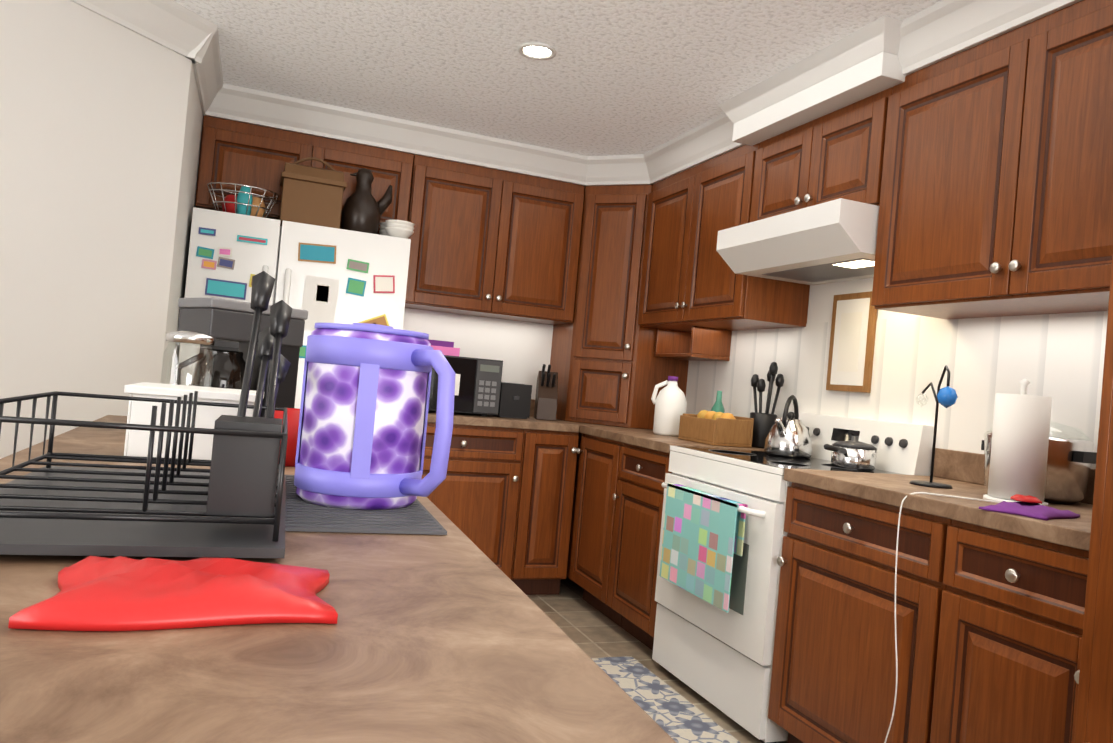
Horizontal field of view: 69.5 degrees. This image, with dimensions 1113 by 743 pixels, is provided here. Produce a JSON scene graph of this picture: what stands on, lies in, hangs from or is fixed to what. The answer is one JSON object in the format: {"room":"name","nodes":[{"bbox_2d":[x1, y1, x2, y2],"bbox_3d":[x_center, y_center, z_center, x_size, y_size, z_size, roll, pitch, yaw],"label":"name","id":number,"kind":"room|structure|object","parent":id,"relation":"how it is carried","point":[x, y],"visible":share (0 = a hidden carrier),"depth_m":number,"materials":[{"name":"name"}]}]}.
{"room":"kitchen","nodes":[
{"label":"kitchen","id":0,"kind":"room"},
{"bbox_2d":[0,0,203,458],"bbox_3d":[-2.453,-0.250,2.692,2.060,2.400,2.290,5,-1,-21],"label":"wall","id":1,"kind":"structure","parent":0,"point":[101,122],"depth_m":2.79,"materials":[{"name":"white paint"}]},
{"bbox_2d":[70,0,223,114],"bbox_3d":[-1.831,-1.326,2.731,1.228,0.144,1.939,5,-1,-21],"label":"crown molding","id":2,"kind":"structure","parent":1,"relation":"attached to","point":[174,26],"depth_m":3.01,"materials":[{"name":"white"}]},
{"bbox_2d":[530,399,534,414],"bbox_3d":[-0.535,0.179,4.641,0.941,0.100,0.019,5,-1,-21],"label":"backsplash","id":3,"kind":"structure","parent":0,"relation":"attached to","point":[532,405],"depth_m":4.78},
{"bbox_2d":[173,0,941,155],"bbox_3d":[-0.419,-1.345,1.293,4.860,0.100,6.510,5,-1,-21],"label":"ceiling","id":4,"kind":"structure","parent":0,"point":[623,77],"depth_m":3.18,"materials":[{"name":"white paint"}]},
{"bbox_2d":[518,42,555,59],"bbox_3d":[-0.075,-1.234,3.094,0.150,0.008,0.150,5,-1,-21],"label":"recessed light","id":5,"kind":"object","parent":4,"relation":"in","point":[536,50],"visible":1,"depth_m":3.09,"materials":[{"name":"white"}]},
{"bbox_2d":[527,577,787,742],"bbox_3d":[-0.640,1.145,1.257,4.860,0.100,6.510,5,-1,-21],"label":"floor","id":6,"kind":"structure","parent":0,"point":[589,630],"depth_m":3.61,"materials":[{"name":"tile"}]},
{"bbox_2d":[178,207,410,408],"bbox_3d":[-1.333,0.186,3.972,0.980,1.765,0.647,5,-1,-21],"label":"refrigerator","id":7,"kind":"object","parent":6,"relation":"on","point":[321,274],"visible":0.35,"depth_m":3.74,"materials":[{"name":"white metal"}]},
{"bbox_2d":[207,182,278,217],"bbox_3d":[-1.474,-0.789,3.765,0.317,0.143,0.240,5,-1,-21],"label":"basket","id":8,"kind":"object","parent":7,"relation":"on","point":[244,201],"visible":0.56,"depth_m":3.71,"materials":[{"name":"silver metal"}]},
{"bbox_2d":[279,157,346,228],"bbox_3d":[-1.176,-0.860,3.860,0.294,0.342,0.234,5,-1,-21],"label":"basket","id":9,"kind":"object","parent":7,"relation":"on","point":[312,195],"visible":0.98,"depth_m":3.77,"materials":[{"name":"brown"}]},
{"bbox_2d":[341,168,391,233],"bbox_3d":[-0.934,-0.834,3.963,0.238,0.335,0.190,5,-1,-21],"label":"rooster","id":10,"kind":"object","parent":7,"relation":"on","point":[363,210],"visible":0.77,"depth_m":3.90,"materials":[{"name":"brown ceramic"}]},
{"bbox_2d":[379,220,414,238],"bbox_3d":[-0.803,-0.696,4.019,0.159,0.086,0.239,5,-1,-21],"label":"bowl","id":11,"kind":"object","parent":7,"relation":"on","point":[399,228],"visible":0.79,"depth_m":3.93,"materials":[{"name":"white ceramic"}]},
{"bbox_2d":[0,415,676,742],"bbox_3d":[-0.364,0.650,0.767,0.740,0.920,3.657,5,-1,-21],"label":"countertop","id":12,"kind":"structure","parent":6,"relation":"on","point":[455,634],"depth_m":0.55,"materials":[{"name":"brown wood"}]},
{"bbox_2d":[8,556,337,630],"bbox_3d":[-0.306,0.176,0.677,0.231,0.030,0.165,5,-1,-21],"label":"cloth","id":13,"kind":"object","parent":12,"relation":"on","point":[118,593],"visible":0.98,"depth_m":0.63,"materials":[{"name":"red fabric"}]},
{"bbox_2d":[161,331,214,386],"bbox_3d":[-0.908,0.029,1.969,0.116,0.255,0.116,5,-1,-21],"label":"glass canister","id":14,"kind":"object","parent":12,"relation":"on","point":[190,337],"visible":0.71,"depth_m":1.94,"materials":[{"name":"clear glass"}]},
{"bbox_2d":[124,382,263,459],"bbox_3d":[-0.713,0.101,1.592,0.243,0.135,0.205,5,-1,-21],"label":"plastic tub","id":15,"kind":"object","parent":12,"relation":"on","point":[137,441],"visible":0.52,"depth_m":1.50,"materials":[{"name":"white plastic"}]},
{"bbox_2d":[174,297,307,417],"bbox_3d":[-0.910,-0.016,2.255,0.220,0.352,0.313,4,-1,43],"label":"coffee maker","id":16,"kind":"object","parent":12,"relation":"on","point":[221,319],"visible":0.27,"depth_m":2.18,"materials":[{"name":"black plastic"}]},
{"bbox_2d":[274,408,299,466],"bbox_3d":[-0.530,0.130,1.591,0.076,0.110,0.075,5,-1,-21],"label":"cup","id":17,"kind":"object","parent":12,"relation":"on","point":[293,414],"visible":0.31,"depth_m":1.56,"materials":[{"name":"red plastic"}]},
{"bbox_2d":[137,469,446,534],"bbox_3d":[-0.420,0.186,1.191,0.450,0.006,0.486,5,-1,-21],"label":"drying mat","id":18,"kind":"object","parent":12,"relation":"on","point":[415,517],"visible":0.23,"depth_m":1.06,"materials":[{"name":"grey"}]},
{"bbox_2d":[0,271,292,557],"bbox_3d":[-0.508,0.016,1.011,0.362,0.310,0.543,5,-1,-21],"label":"dish rack","id":19,"kind":"object","parent":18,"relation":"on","point":[231,504],"visible":0.98,"depth_m":0.85,"materials":[{"name":"grey metal"}]},
{"bbox_2d":[294,323,455,509],"bbox_3d":[-0.274,0.061,1.191,0.200,0.266,0.227,5,-1,-21],"label":"mug","id":20,"kind":"object","parent":18,"relation":"on","point":[363,419],"visible":1,"depth_m":1.13,"materials":[{"name":"plastic"}]},
{"bbox_2d":[422,423,509,566],"bbox_3d":[-0.579,0.703,4.310,0.703,0.880,0.625,5,-1,-21],"label":"base cabinet","id":21,"kind":"object","parent":6,"relation":"on","point":[472,495],"depth_m":4.04,"materials":[{"name":"brown wood"}]},
{"bbox_2d":[498,427,573,594],"bbox_3d":[-0.173,0.740,4.429,0.394,0.880,0.692,5,-1,-21],"label":"base cabinet","id":22,"kind":"object","parent":6,"relation":"on","point":[538,477],"depth_m":4.16,"materials":[{"name":"brown wood"}]},
{"bbox_2d":[427,410,581,430],"bbox_3d":[-0.431,0.254,4.351,0.941,0.040,0.637,5,-1,-21],"label":"countertop","id":23,"kind":"structure","parent":22,"relation":"on","point":[460,419],"depth_m":4.10,"materials":[{"name":"brown stone"}]},
{"bbox_2d":[428,339,502,415],"bbox_3d":[-0.595,0.030,4.286,0.520,0.375,0.382,5,-1,-21],"label":"countertop microwave","id":24,"kind":"object","parent":23,"relation":"on","point":[477,385],"visible":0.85,"depth_m":4.16,"materials":[{"name":"black plastic"}]},
{"bbox_2d":[493,382,531,418],"bbox_3d":[-0.263,0.155,4.415,0.170,0.187,0.282,5,-1,-21],"label":"toaster","id":25,"kind":"object","parent":23,"relation":"on","point":[515,400],"visible":0.85,"depth_m":4.29,"materials":[{"name":"black plastic"}]},
{"bbox_2d":[534,364,557,420],"bbox_3d":[-0.053,0.115,4.494,0.110,0.307,0.208,5,-1,-6],"label":"knife block","id":26,"kind":"object","parent":23,"relation":"on","point":[546,400],"visible":1,"depth_m":4.42,"materials":[{"name":"brown"}]},
{"bbox_2d":[562,420,763,454],"bbox_3d":[0.478,0.333,4.182,0.638,0.040,1.600,5,-1,-21],"label":"countertop","id":27,"kind":"structure","parent":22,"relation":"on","point":[636,437],"depth_m":3.67,"materials":[{"name":"brown stone"}]},
{"bbox_2d":[651,376,686,436],"bbox_3d":[0.561,0.169,3.989,0.170,0.293,0.156,5,-1,-21],"label":"jug","id":28,"kind":"object","parent":27,"relation":"on","point":[670,402],"visible":0.92,"depth_m":3.93,"materials":[{"name":"white plastic"}]},
{"bbox_2d":[678,410,753,447],"bbox_3d":[0.719,0.252,3.633,0.200,0.145,0.300,5,-1,-21],"label":"bread basket","id":29,"kind":"object","parent":27,"relation":"on","point":[714,428],"visible":1,"depth_m":3.52,"materials":[{"name":"brown wood"}]},
{"bbox_2d":[711,391,724,412],"bbox_3d":[0.779,0.213,3.880,0.064,0.240,0.062,5,-1,-21],"label":"bottle","id":30,"kind":"object","parent":27,"relation":"on","point":[718,406],"visible":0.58,"depth_m":3.87,"materials":[{"name":"teal glass"}]},
{"bbox_2d":[750,362,783,447],"bbox_3d":[0.943,0.149,3.633,0.130,0.390,0.124,5,-1,-21],"label":"utensil crock","id":31,"kind":"object","parent":27,"relation":"on","point":[764,423],"visible":0.83,"depth_m":3.59,"materials":[{"name":"black plastic"}]},
{"bbox_2d":[558,431,625,618],"bbox_3d":[0.444,0.790,4.085,0.691,0.880,0.563,5,-1,-21],"label":"base cabinet","id":32,"kind":"object","parent":6,"relation":"on","point":[591,531],"depth_m":4.02,"materials":[{"name":"brown wood"}]},
{"bbox_2d":[610,443,671,650],"bbox_3d":[0.628,0.801,3.691,0.626,0.880,0.556,5,-1,-21],"label":"base cabinet","id":33,"kind":"object","parent":6,"relation":"on","point":[633,605],"depth_m":3.54,"materials":[{"name":"brown wood"}]},
{"bbox_2d":[591,656,740,742],"bbox_3d":[0.245,1.192,2.819,0.545,0.007,1.020,5,-1,-21],"label":"kitchen rug","id":34,"kind":"object","parent":6,"relation":"on","point":[673,714],"visible":0.48,"depth_m":2.90,"materials":[{"name":"fabric"}]},
{"bbox_2d":[652,412,933,742],"bbox_3d":[0.831,0.702,3.058,0.713,1.095,0.752,5,-1,-21],"label":"range","id":35,"kind":"object","parent":6,"relation":"on","point":[722,533],"visible":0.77,"depth_m":2.85,"materials":[{"name":"white metal"}]},
{"bbox_2d":[764,395,811,457],"bbox_3d":[0.937,0.218,3.271,0.227,0.249,0.190,5,-1,-21],"label":"kettle","id":36,"kind":"object","parent":35,"relation":"on","point":[788,435],"visible":1,"depth_m":3.21,"materials":[{"name":"silver metal"}]},
{"bbox_2d":[824,436,876,469],"bbox_3d":[1.028,0.287,2.890,0.283,0.116,0.178,5,-1,-21],"label":"saucepan","id":37,"kind":"object","parent":35,"relation":"on","point":[853,453],"visible":1,"depth_m":2.86,"materials":[{"name":"silver metal"}]},
{"bbox_2d":[768,483,917,742],"bbox_3d":[1.124,0.826,2.385,0.626,0.880,0.702,5,-1,-21],"label":"base cabinet","id":38,"kind":"object","parent":6,"relation":"on","point":[833,676],"depth_m":2.33,"materials":[{"name":"brown wood"}]},
{"bbox_2d":[884,492,999,742],"bbox_3d":[0.916,0.777,2.042,0.393,0.926,0.170,5,-1,-21],"label":"power cord","id":39,"kind":"object","parent":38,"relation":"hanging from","point":[905,497],"visible":0.94,"depth_m":2.09,"materials":[{"name":"white plastic"}]},
{"bbox_2d":[898,515,1088,742],"bbox_3d":[1.290,0.835,1.946,0.626,0.880,0.487,5,-1,-21],"label":"base cabinet","id":40,"kind":"object","parent":6,"relation":"on","point":[990,607],"depth_m":1.87,"materials":[{"name":"brown wood"}]},
{"bbox_2d":[784,468,1092,554],"bbox_3d":[1.223,0.371,2.221,0.638,0.040,1.065,5,-1,-21],"label":"countertop","id":41,"kind":"structure","parent":40,"relation":"on","point":[889,490],"depth_m":2.10,"materials":[{"name":"brown stone"}]},
{"bbox_2d":[910,365,957,488],"bbox_3d":[1.134,0.162,2.415,0.148,0.363,0.228,5,-1,-21],"label":"wire stand","id":42,"kind":"object","parent":41,"relation":"on","point":[946,397],"visible":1,"depth_m":2.39,"materials":[{"name":"black metal"}]},
{"bbox_2d":[983,379,1051,505],"bbox_3d":[1.226,0.183,2.123,0.150,0.330,0.150,5,-1,-21],"label":"paper towel roll","id":43,"kind":"object","parent":41,"relation":"on","point":[1020,442],"visible":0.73,"depth_m":2.07,"materials":[{"name":"white paper"}]},
{"bbox_2d":[979,494,1079,519],"bbox_3d":[1.127,0.318,1.912,0.216,0.038,0.165,6,-1,-41],"label":"cloth","id":44,"kind":"object","parent":41,"relation":"on","point":[1028,506],"visible":1,"depth_m":1.88,"materials":[{"name":"purple fabric"}]},
{"bbox_2d":[981,421,1096,504],"bbox_3d":[1.374,0.240,2.298,0.270,0.247,0.320,5,-1,-21],"label":"slow cooker","id":45,"kind":"object","parent":41,"relation":"on","point":[1070,461],"visible":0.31,"depth_m":2.17,"materials":[{"name":"silver metal"}]},
{"bbox_2d":[1074,255,1112,742],"bbox_3d":[1.501,0.082,1.321,0.809,2.398,0.896,5,-1,-21],"label":"tall cabinet","id":46,"kind":"object","parent":6,"relation":"on","point":[1094,718],"visible":1,"depth_m":1.56,"materials":[{"name":"brown wood"}]},
{"bbox_2d":[807,278,925,322],"bbox_3d":[1.326,0.091,3.066,0.100,2.400,4.286,5,-1,-21],"label":"wall","id":47,"kind":"structure","parent":0,"point":[820,304],"depth_m":3.43,"materials":[{"name":"white paint"}]},
{"bbox_2d":[550,185,688,428],"bbox_3d":[0.380,-0.360,4.659,0.603,1.334,0.613,5,-1,-21],"label":"upper cabinet","id":48,"kind":"object","parent":47,"relation":"attached to","point":[608,367],"visible":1,"depth_m":4.43,"materials":[{"name":"brown wood"}]},
{"bbox_2d":[577,0,1081,185],"bbox_3d":[0.912,-1.064,3.340,0.675,0.164,3.433,5,-1,-21],"label":"crown molding","id":49,"kind":"structure","parent":47,"relation":"attached to","point":[883,53],"depth_m":2.88,"materials":[{"name":"white"}]},
{"bbox_2d":[826,291,876,392],"bbox_3d":[1.198,-0.118,3.262,0.020,0.400,0.240,5,-1,-21],"label":"picture frame","id":50,"kind":"object","parent":47,"relation":"attached to","point":[852,343],"visible":0.93,"depth_m":3.24,"materials":[{"name":"brown wood"}]},
{"bbox_2d":[638,0,1112,360],"bbox_3d":[1.112,-0.518,3.101,0.377,0.935,2.821,5,-1,-21],"label":"upper cabinet","id":51,"kind":"object","parent":47,"relation":"attached to","point":[980,176],"visible":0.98,"depth_m":2.48,"materials":[{"name":"brown wood"}]},
{"bbox_2d":[716,198,878,284],"bbox_3d":[1.038,-0.478,3.114,0.498,0.170,0.756,5,-1,-21],"label":"range hood","id":52,"kind":"object","parent":51,"relation":"attached to","point":[832,241],"visible":0.77,"depth_m":2.96,"materials":[{"name":"white metal"}]},
{"bbox_2d":[686,311,1107,468],"bbox_3d":[1.129,0.024,3.449,0.005,0.470,3.424,5,-1,-21],"label":"wall paneling","id":53,"kind":"structure","parent":47,"relation":"attached to","point":[1058,359],"depth_m":2.85,"materials":[{"name":"white paint"}]},
{"bbox_2d":[933,448,1095,502],"bbox_3d":[1.206,0.312,3.150,0.020,0.100,2.816,5,-1,-21],"label":"backsplash","id":54,"kind":"structure","parent":47,"relation":"attached to","point":[968,467],"depth_m":2.69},
{"bbox_3d":[-1.667,-0.158,4.271,4.860,2.400,0.100,5,-1,-21],"label":"wall","id":55,"kind":"structure","parent":0,"visible":0},
{"bbox_2d":[195,116,584,324],"bbox_3d":[-0.847,-0.752,4.313,1.984,0.780,0.377,5,-1,-21],"label":"upper cabinet","id":56,"kind":"object","parent":55,"relation":"attached to","point":[493,243],"visible":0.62,"depth_m":4.26,"materials":[{"name":"brown wood"}]},
{"bbox_2d":[203,84,582,183],"bbox_3d":[-0.717,-1.205,4.324,2.160,0.143,0.433,5,-1,-21],"label":"crown molding","id":57,"kind":"structure","parent":55,"relation":"attached to","point":[233,103],"depth_m":4.10,"materials":[{"name":"white"}]},
{"bbox_2d":[403,308,552,398],"bbox_3d":[-0.228,-0.078,4.761,1.560,0.470,0.005,5,-1,-21],"label":"backsplash","id":58,"kind":"structure","parent":55,"relation":"attached to","point":[523,348],"depth_m":4.71,"materials":[{"name":"white paint"}]}
]}

